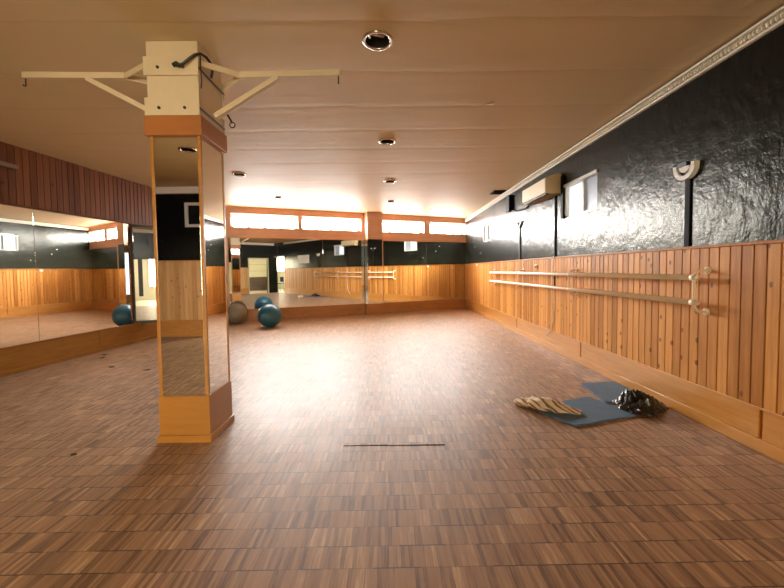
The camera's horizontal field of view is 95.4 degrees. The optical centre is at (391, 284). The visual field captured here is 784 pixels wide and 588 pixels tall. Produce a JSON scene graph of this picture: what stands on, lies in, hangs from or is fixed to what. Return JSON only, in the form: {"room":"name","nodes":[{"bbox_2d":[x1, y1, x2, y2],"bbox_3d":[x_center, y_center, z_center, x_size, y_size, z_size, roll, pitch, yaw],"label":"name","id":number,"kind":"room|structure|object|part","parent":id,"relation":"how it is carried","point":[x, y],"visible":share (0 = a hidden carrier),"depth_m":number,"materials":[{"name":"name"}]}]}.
{"room":"dance studio","nodes":[
{"label":"dance studio","id":0,"kind":"room"},
{"bbox_2d":[128,224,133,323],"bbox_3d":[-4.989,-0.347,3.354,0.736,2.900,10.496,0,2,5],"label":"wall","id":1,"kind":"structure","parent":0,"point":[128,224],"depth_m":6.73,"materials":[{"name":"black paint"}]},
{"bbox_2d":[0,161,18,169],"bbox_3d":[-4.523,-1.387,3.889,0.045,0.057,0.779,0,2,5],"label":"batten","id":2,"kind":"object","parent":1,"relation":"attached to","point":[4,164],"visible":1,"depth_m":4.18,"materials":[{"name":"wood"}]},
{"bbox_2d":[0,204,38,347],"bbox_3d":[-4.570,-0.084,3.789,0.008,1.670,1.463,0,2,5],"label":"wall mirror","id":3,"kind":"object","parent":1,"relation":"attached to","point":[19,324],"visible":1,"depth_m":4.30,"materials":[{"name":"clear glass"}]},
{"bbox_2d":[0,202,148,225],"bbox_3d":[-4.610,-0.908,3.228,0.047,0.022,9.914,0,2,5],"label":"trim","id":4,"kind":"structure","parent":1,"relation":"attached to","point":[4,203],"depth_m":4.85,"materials":[{"name":"brown wood"}]},
{"bbox_2d":[0,141,152,225],"bbox_3d":[-4.607,-1.267,3.213,0.009,0.700,9.914,0,2,5],"label":"wall paneling","id":5,"kind":"structure","parent":1,"relation":"attached to","point":[41,180],"depth_m":4.92,"materials":[{"name":"brown wood"}]},
{"bbox_2d":[0,322,156,376],"bbox_3d":[-4.585,0.937,3.303,0.053,0.328,9.914,0,2,5],"label":"baseboard","id":6,"kind":"structure","parent":1,"relation":"attached to","point":[15,359],"depth_m":4.90,"materials":[{"name":"brown wood"}]},
{"bbox_2d":[33,209,131,340],"bbox_3d":[-4.446,-0.145,5.249,0.008,1.670,1.463,0,2,5],"label":"wall mirror","id":7,"kind":"object","parent":1,"relation":"attached to","point":[83,278],"visible":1,"depth_m":5.09,"materials":[{"name":"clear glass"}]},
{"bbox_2d":[130,225,156,322],"bbox_3d":[-4.291,-0.175,6.205,0.350,1.684,0.121,-2,3,-22],"label":"wall mirror","id":8,"kind":"object","parent":1,"relation":"attached to","point":[142,237],"visible":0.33,"depth_m":6.15,"materials":[{"name":"mirror"}]},
{"bbox_2d":[226,237,229,306],"bbox_3d":[-4.286,-0.096,8.218,0.978,1.984,0.024,-2,3,-22],"label":"trim","id":9,"kind":"structure","parent":1,"relation":"attached to","point":[226,237],"depth_m":8.38,"materials":[{"name":"brown wood"}]},
{"bbox_2d":[0,308,783,587],"bbox_3d":[-1.490,1.065,4.755,7.969,0.120,12.982,-1,2,0],"label":"floor","id":10,"kind":"structure","parent":0,"point":[514,496],"depth_m":2.04,"materials":[{"name":"brown wood"}]},
{"bbox_2d":[143,41,234,442],"bbox_3d":[-1.453,-0.268,2.600,0.383,2.719,0.383,-1,2,0],"label":"pillar","id":11,"kind":"structure","parent":10,"relation":"on","point":[195,398],"depth_m":2.46,"materials":[{"name":"orange wood"}]},
{"bbox_3d":[-1.609,-0.112,2.446,0.022,1.771,0.022,-1,2,0],"label":"corner trim","id":12,"kind":"part","parent":11,"relation":"part of","materials":[{"name":"orange wood"}]},
{"bbox_3d":[-1.450,-0.113,2.444,0.294,1.770,0.008,-1,2,0],"label":"mirror panel","id":13,"kind":"part","parent":11,"relation":"part of","materials":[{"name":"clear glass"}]},
{"bbox_2d":[21,56,339,133],"bbox_3d":[-1.499,-1.330,2.552,2.256,0.390,0.394,-1,2,0],"label":"bracket","id":14,"kind":"object","parent":11,"relation":"attached to","point":[151,65],"visible":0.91,"depth_m":2.53,"materials":[{"name":"beige paint"}]},
{"bbox_3d":[-2.267,-1.490,2.551,0.724,0.053,0.035,-1,2,0],"label":"arm","id":15,"kind":"part","parent":14,"relation":"part of","materials":[{"name":"beige paint"}]},
{"bbox_3d":[-1.468,-1.451,2.371,0.363,0.122,0.016,-1,2,0],"label":"clamp plate","id":16,"kind":"part","parent":14,"relation":"part of","materials":[{"name":"beige paint"}]},
{"bbox_3d":[-1.465,-1.187,2.382,0.363,0.118,0.016,-1,2,0],"label":"clamp plate","id":17,"kind":"part","parent":14,"relation":"part of","materials":[{"name":"beige paint"}]},
{"bbox_3d":[-1.289,-1.450,2.553,0.012,0.012,0.371,-1,2,0],"label":"tie rod","id":18,"kind":"part","parent":14,"relation":"part of","materials":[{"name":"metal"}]},
{"bbox_3d":[-1.286,-1.188,2.564,0.012,0.012,0.371,-1,2,0],"label":"tie rod","id":19,"kind":"part","parent":14,"relation":"part of","materials":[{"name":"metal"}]},
{"bbox_3d":[-0.732,-1.508,2.564,0.717,0.053,0.035,-1,2,0],"label":"arm","id":20,"kind":"part","parent":14,"relation":"part of","materials":[{"name":"beige paint"}]},
{"bbox_2d":[171,52,213,88],"bbox_3d":[-1.315,-1.419,2.386,0.256,0.235,0.124,-3,3,-43],"label":"loose cable","id":21,"kind":"object","parent":11,"relation":"attached to","point":[175,63],"visible":0.96,"depth_m":2.34,"materials":[{"name":"plastic"}]},
{"bbox_3d":[-1.437,1.064,2.654,0.375,0.052,0.375,-1,2,0],"label":"moulding","id":22,"kind":"part","parent":11,"relation":"part of","materials":[{"name":"orange wood"}]},
{"bbox_3d":[-1.292,-0.115,2.449,0.022,1.771,0.022,-1,2,0],"label":"corner trim","id":23,"kind":"part","parent":11,"relation":"part of","materials":[{"name":"orange wood"}]},
{"bbox_3d":[-1.290,-0.122,2.607,0.008,1.770,0.294,-1,2,0],"label":"mirror panel","id":24,"kind":"part","parent":11,"relation":"part of","materials":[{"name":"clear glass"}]},
{"bbox_3d":[-1.294,-0.128,2.765,0.022,1.771,0.022,-1,2,0],"label":"corner trim","id":25,"kind":"part","parent":11,"relation":"part of","materials":[{"name":"orange wood"}]},
{"bbox_2d":[228,304,246,323],"bbox_3d":[-3.532,0.664,8.102,0.464,0.464,0.464,-1,2,0],"label":"exercise ball","id":26,"kind":"object","parent":10,"relation":"on","point":[237,313],"visible":0.87,"depth_m":7.94,"materials":[{"name":"grey rubber"}]},
{"bbox_2d":[257,304,281,326],"bbox_3d":[-2.592,0.660,7.570,0.494,0.494,0.494,-1,2,0],"label":"exercise ball","id":27,"kind":"object","parent":10,"relation":"on","point":[269,315],"visible":1,"depth_m":7.40,"materials":[{"name":"blue rubber"}]},
{"bbox_2d":[364,212,383,314],"bbox_3d":[-0.483,-0.566,9.614,0.449,2.719,0.252,-2,3,-22],"label":"pilaster","id":28,"kind":"object","parent":10,"relation":"on","point":[373,221],"visible":1,"depth_m":9.51,"materials":[{"name":"wood"}]},
{"bbox_3d":[-0.682,-0.346,9.545,0.007,1.710,0.226,-2,3,-22],"label":"mirror panel","id":29,"kind":"part","parent":28,"relation":"part of","materials":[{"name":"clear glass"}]},
{"bbox_3d":[-0.444,-0.347,9.519,0.412,1.710,0.008,-2,3,-22],"label":"mirror panel","id":30,"kind":"part","parent":28,"relation":"part of","materials":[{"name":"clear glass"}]},
{"bbox_2d":[343,444,444,445],"bbox_3d":[0.015,1.081,2.405,0.685,0.003,0.014,-1,2,0],"label":"floor strip","id":31,"kind":"object","parent":10,"relation":"on","point":[380,444],"depth_m":2.40,"materials":[{"name":"black metal"}]},
{"bbox_2d":[539,396,635,426],"bbox_3d":[1.547,1.035,2.926,0.656,0.018,0.436,-1,2,-18],"label":"exercise mat","id":32,"kind":"object","parent":10,"relation":"on","point":[594,411],"visible":0.82,"depth_m":2.85,"materials":[{"name":"blue plastic"}]},
{"bbox_2d":[513,396,581,414],"bbox_3d":[1.279,0.990,2.962,0.524,0.105,0.202,0,3,25],"label":"towel","id":33,"kind":"object","parent":32,"relation":"on","point":[538,403],"visible":1,"depth_m":2.92,"materials":[{"name":"fabric"}]},
{"bbox_2d":[581,382,631,403],"bbox_3d":[2.074,1.012,3.343,0.430,0.017,0.600,-1,2,0],"label":"exercise mat","id":34,"kind":"object","parent":10,"relation":"on","point":[607,392],"visible":0.62,"depth_m":3.41,"materials":[{"name":"blue plastic"}]},
{"bbox_2d":[612,388,668,415],"bbox_3d":[2.079,0.942,2.979,0.438,0.151,0.343,-2,3,-25],"label":"plastic bag","id":35,"kind":"object","parent":34,"relation":"on","point":[638,402],"visible":1,"depth_m":2.91,"materials":[{"name":"black plastic"}]},
{"bbox_2d":[0,0,783,217],"bbox_3d":[-1.403,-1.710,4.553,8.009,0.001,13.162,-1,2,0],"label":"ceiling","id":36,"kind":"structure","parent":0,"point":[553,73],"depth_m":2.92,"materials":[{"name":"paint"}]},
{"bbox_2d":[232,172,245,175],"bbox_3d":[-2.416,-1.798,5.631,0.207,0.138,0.207,-1,2,0],"label":"recessed light","id":37,"kind":"object","parent":36,"relation":"in","point":[234,173],"visible":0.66,"depth_m":5.67,"materials":[{"name":"silver metal"}]},
{"bbox_2d":[362,30,392,50],"bbox_3d":[-0.097,-1.694,2.389,0.207,0.138,0.207,-1,2,0],"label":"recessed light","id":38,"kind":"object","parent":36,"relation":"in","point":[375,40],"visible":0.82,"depth_m":2.44,"materials":[{"name":"silver metal"}]},
{"bbox_3d":[-0.097,-1.699,2.389,0.163,0.127,0.163,-1,2,0],"label":"lamp shade","id":39,"kind":"part","parent":38,"relation":"part of","materials":[{"name":"metal"}]},
{"bbox_2d":[379,138,395,144],"bbox_3d":[-0.058,-1.770,4.266,0.207,0.138,0.207,-1,2,0],"label":"recessed light","id":40,"kind":"object","parent":36,"relation":"in","point":[385,141],"visible":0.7,"depth_m":4.33,"materials":[{"name":"silver metal"}]},
{"bbox_3d":[-0.058,-1.776,4.266,0.163,0.127,0.163,-1,2,0],"label":"lamp shade","id":41,"kind":"part","parent":40,"relation":"part of","materials":[{"name":"metal"}]},
{"bbox_2d":[384,180,395,182],"bbox_3d":[-0.036,-1.849,6.188,0.207,0.138,0.207,-1,2,0],"label":"recessed light","id":42,"kind":"object","parent":36,"relation":"in","point":[385,181],"visible":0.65,"depth_m":6.24,"materials":[{"name":"silver metal"}]},
{"bbox_2d":[490,190,505,194],"bbox_3d":[2.121,-1.845,7.161,0.240,0.026,0.320,-1,2,0],"label":"ceiling vent","id":43,"kind":"object","parent":36,"relation":"in","point":[494,192],"visible":1,"depth_m":7.12,"materials":[{"name":"black plastic"}]},
{"bbox_2d":[466,24,783,263],"bbox_3d":[2.396,-0.488,4.656,0.160,2.900,12.800,-1,2,0],"label":"wall","id":44,"kind":"structure","parent":0,"point":[729,118],"depth_m":2.89,"materials":[{"name":"black paint"}]},
{"bbox_2d":[482,222,489,241],"bbox_3d":[2.316,-1.254,8.598,0.114,0.430,0.620,-1,2,0],"label":"window","id":45,"kind":"structure","parent":44,"relation":"in","point":[486,227],"depth_m":8.76,"materials":[{"name":"glass"}]},
{"bbox_2d":[506,195,511,211],"bbox_3d":[2.249,-1.552,6.848,0.070,0.310,0.170,-1,2,0],"label":"junction box","id":46,"kind":"object","parent":44,"relation":"attached to","point":[509,197],"visible":0.92,"depth_m":6.78,"materials":[{"name":"black plastic"}]},
{"bbox_2d":[516,220,522,227],"bbox_3d":[2.276,-1.069,6.383,0.036,0.122,0.256,-1,2,0],"label":"bracket","id":47,"kind":"object","parent":44,"relation":"attached to","point":[521,221],"visible":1,"depth_m":6.34,"materials":[{"name":"metal"}]},
{"bbox_2d":[519,228,520,259],"bbox_3d":[2.291,-0.726,6.397,0.014,0.564,0.048,-1,2,0],"label":"cable cover","id":48,"kind":"object","parent":44,"relation":"attached to","point":[519,228],"visible":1,"depth_m":6.38,"materials":[{"name":"black plastic"}]},
{"bbox_2d":[522,173,561,204],"bbox_3d":[2.190,-1.390,5.273,0.220,0.276,0.850,-1,2,0],"label":"air conditioner","id":49,"kind":"object","parent":44,"relation":"attached to","point":[548,187],"visible":1,"depth_m":5.00,"materials":[{"name":"beige plastic"}]},
{"bbox_3d":[2.083,-1.383,5.272,0.006,0.172,0.826,-1,2,0],"label":"panel","id":50,"kind":"part","parent":49,"relation":"part of","materials":[{"name":"beige plastic"}]},
{"bbox_2d":[546,256,554,335],"bbox_3d":[2.281,0.178,5.141,0.024,1.161,0.231,-1,2,0],"label":"cable","id":51,"kind":"object","parent":44,"relation":"hanging from","point":[553,256],"visible":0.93,"depth_m":5.04,"materials":[{"name":"white paint"}]},
{"bbox_2d":[554,196,555,256],"bbox_3d":[2.300,-0.817,5.032,0.018,0.855,0.024,-1,2,0],"label":"cable cover","id":52,"kind":"object","parent":44,"relation":"attached to","point":[554,196],"visible":1,"depth_m":5.03,"materials":[{"name":"black plastic"}]},
{"bbox_2d":[560,175,563,218],"bbox_3d":[2.296,-1.174,4.810,0.020,0.580,0.065,-1,2,0],"label":"pipe cover","id":53,"kind":"object","parent":44,"relation":"attached to","point":[562,176],"visible":1,"depth_m":4.79,"materials":[{"name":"black plastic"}]},
{"bbox_2d":[563,169,596,217],"bbox_3d":[2.354,-1.093,4.403,0.114,0.440,0.756,-1,2,0],"label":"window","id":54,"kind":"structure","parent":44,"relation":"in","point":[585,186],"depth_m":4.39,"materials":[{"name":"glass"}]},
{"bbox_3d":[2.375,-1.080,4.201,0.008,0.380,0.312,-1,2,0],"label":"pane","id":55,"kind":"part","parent":54,"relation":"part of","materials":[{"name":"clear glass"}]},
{"bbox_2d":[489,266,710,315],"bbox_3d":[2.234,-0.058,5.257,0.120,0.364,5.330,-1,2,0],"label":"ballet barre","id":56,"kind":"object","parent":44,"relation":"attached to","point":[694,277],"visible":1,"depth_m":3.34,"materials":[{"name":"beige wood"}]},
{"bbox_3d":[2.197,0.025,5.258,0.042,0.042,5.325,-1,2,0],"label":"rail","id":57,"kind":"part","parent":56,"relation":"part of","materials":[{"name":"beige wood"}]},
{"bbox_3d":[2.195,-0.158,5.251,0.042,0.042,5.325,-1,2,0],"label":"rail","id":58,"kind":"part","parent":56,"relation":"part of","materials":[{"name":"beige wood"}]},
{"bbox_2d":[465,243,783,415],"bbox_3d":[2.301,0.145,5.281,0.009,1.045,11.400,-1,2,0],"label":"wall paneling","id":59,"kind":"structure","parent":44,"relation":"attached to","point":[736,350],"depth_m":2.89,"materials":[{"name":"brown wood"}]},
{"bbox_2d":[465,298,783,463],"bbox_3d":[2.310,0.746,5.621,0.026,0.187,10.706,-1,2,0],"label":"baseboard","id":60,"kind":"structure","parent":44,"relation":"attached to","point":[746,418],"depth_m":2.95,"materials":[{"name":"brown wood"}]},
{"bbox_2d":[465,5,783,221],"bbox_3d":[2.280,-1.716,5.191,0.034,0.088,11.470,-1,2,0],"label":"crown molding","id":61,"kind":"structure","parent":44,"relation":"attached to","point":[778,11],"depth_m":2.87,"materials":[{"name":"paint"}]},
{"bbox_2d":[465,239,783,264],"bbox_3d":[2.294,-0.385,5.250,0.036,0.022,11.380,-1,2,0],"label":"trim","id":62,"kind":"structure","parent":44,"relation":"attached to","point":[777,240],"depth_m":2.91,"materials":[{"name":"brown wood"}]},
{"bbox_2d":[673,160,699,179],"bbox_3d":[2.306,-0.891,2.802,0.042,0.142,0.204,-1,2,0],"label":"wall sconce","id":63,"kind":"object","parent":44,"relation":"attached to","point":[684,171],"visible":1,"depth_m":2.78,"materials":[{"name":"white paint"}]},
{"bbox_2d":[678,161,689,167],"bbox_3d":[2.300,-0.945,2.812,0.030,0.036,0.085,-1,2,0],"label":"bulb","id":64,"kind":"object","parent":63,"relation":"attached to","point":[686,164],"depth_m":2.79,"materials":[{"name":"glass"}]},
{"bbox_3d":[2.307,-0.923,2.716,0.042,0.036,0.034,-1,2,0],"label":"lamp shade","id":65,"kind":"part","parent":63,"relation":"part of","materials":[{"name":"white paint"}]},
{"bbox_2d":[684,179,691,246],"bbox_3d":[2.324,-0.560,2.806,0.014,0.524,0.048,-1,2,0],"label":"cable cover","id":66,"kind":"object","parent":44,"relation":"attached to","point":[688,183],"visible":0.89,"depth_m":2.80,"materials":[{"name":"black plastic"}]},
{"bbox_3d":[-1.349,-0.653,9.785,7.398,2.900,3.086,-1,2,0],"label":"wall","id":67,"kind":"structure","parent":0,"visible":0},
{"bbox_2d":[302,217,358,230],"bbox_3d":[-1.634,-1.584,9.500,1.557,0.315,0.115,-2,3,-22],"label":"window","id":68,"kind":"structure","parent":67,"relation":"in","point":[307,223],"depth_m":9.46,"materials":[{"name":"white glass"}]},
{"bbox_2d":[225,206,465,242],"bbox_3d":[-1.024,-1.555,9.658,6.982,0.735,0.304,-2,3,-22],"label":"window","id":69,"kind":"structure","parent":67,"relation":"in","point":[256,221],"depth_m":9.08,"materials":[{"name":"brown wood"}]},
{"bbox_2d":[227,237,465,308],"bbox_3d":[-1.013,-0.204,9.724,6.982,2.000,0.280,-2,3,-22],"label":"wall mirror","id":70,"kind":"object","parent":67,"relation":"attached to","point":[253,266],"depth_m":9.34,"materials":[{"name":"clear glass"}]},
{"bbox_3d":[-2.304,-0.291,9.037,1.121,1.708,0.008,-2,3,-22],"label":"wall mirror","id":71,"kind":"part","parent":70,"relation":"part of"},
{"bbox_3d":[-1.267,-0.320,9.466,1.119,1.708,0.008,-2,3,-22],"label":"wall mirror","id":72,"kind":"part","parent":70,"relation":"part of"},
{"bbox_3d":[0.337,-0.367,10.131,1.442,1.708,0.008,-2,3,-22],"label":"wall mirror","id":73,"kind":"part","parent":70,"relation":"part of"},
{"bbox_3d":[1.631,-0.404,10.667,1.354,1.708,0.008,-2,3,-22],"label":"wall mirror","id":74,"kind":"part","parent":70,"relation":"part of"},
{"bbox_2d":[244,299,464,320],"bbox_3d":[-0.947,0.663,9.625,6.982,0.275,0.038,-2,3,-22],"label":"baseboard","id":75,"kind":"structure","parent":67,"relation":"attached to","point":[347,309],"depth_m":9.57,"materials":[{"name":"brown wood"}]},
{"bbox_2d":[383,221,421,232],"bbox_3d":[0.230,-1.638,10.272,1.330,0.315,0.115,-2,3,-22],"label":"window","id":76,"kind":"structure","parent":67,"relation":"in","point":[388,226],"depth_m":10.26,"materials":[{"name":"white glass"}]},
{"bbox_2d":[430,223,462,233],"bbox_3d":[1.590,-1.677,10.836,1.223,0.315,0.115,-2,3,-22],"label":"window","id":77,"kind":"structure","parent":67,"relation":"in","point":[434,227],"depth_m":10.83,"materials":[{"name":"white glass"}]}
]}

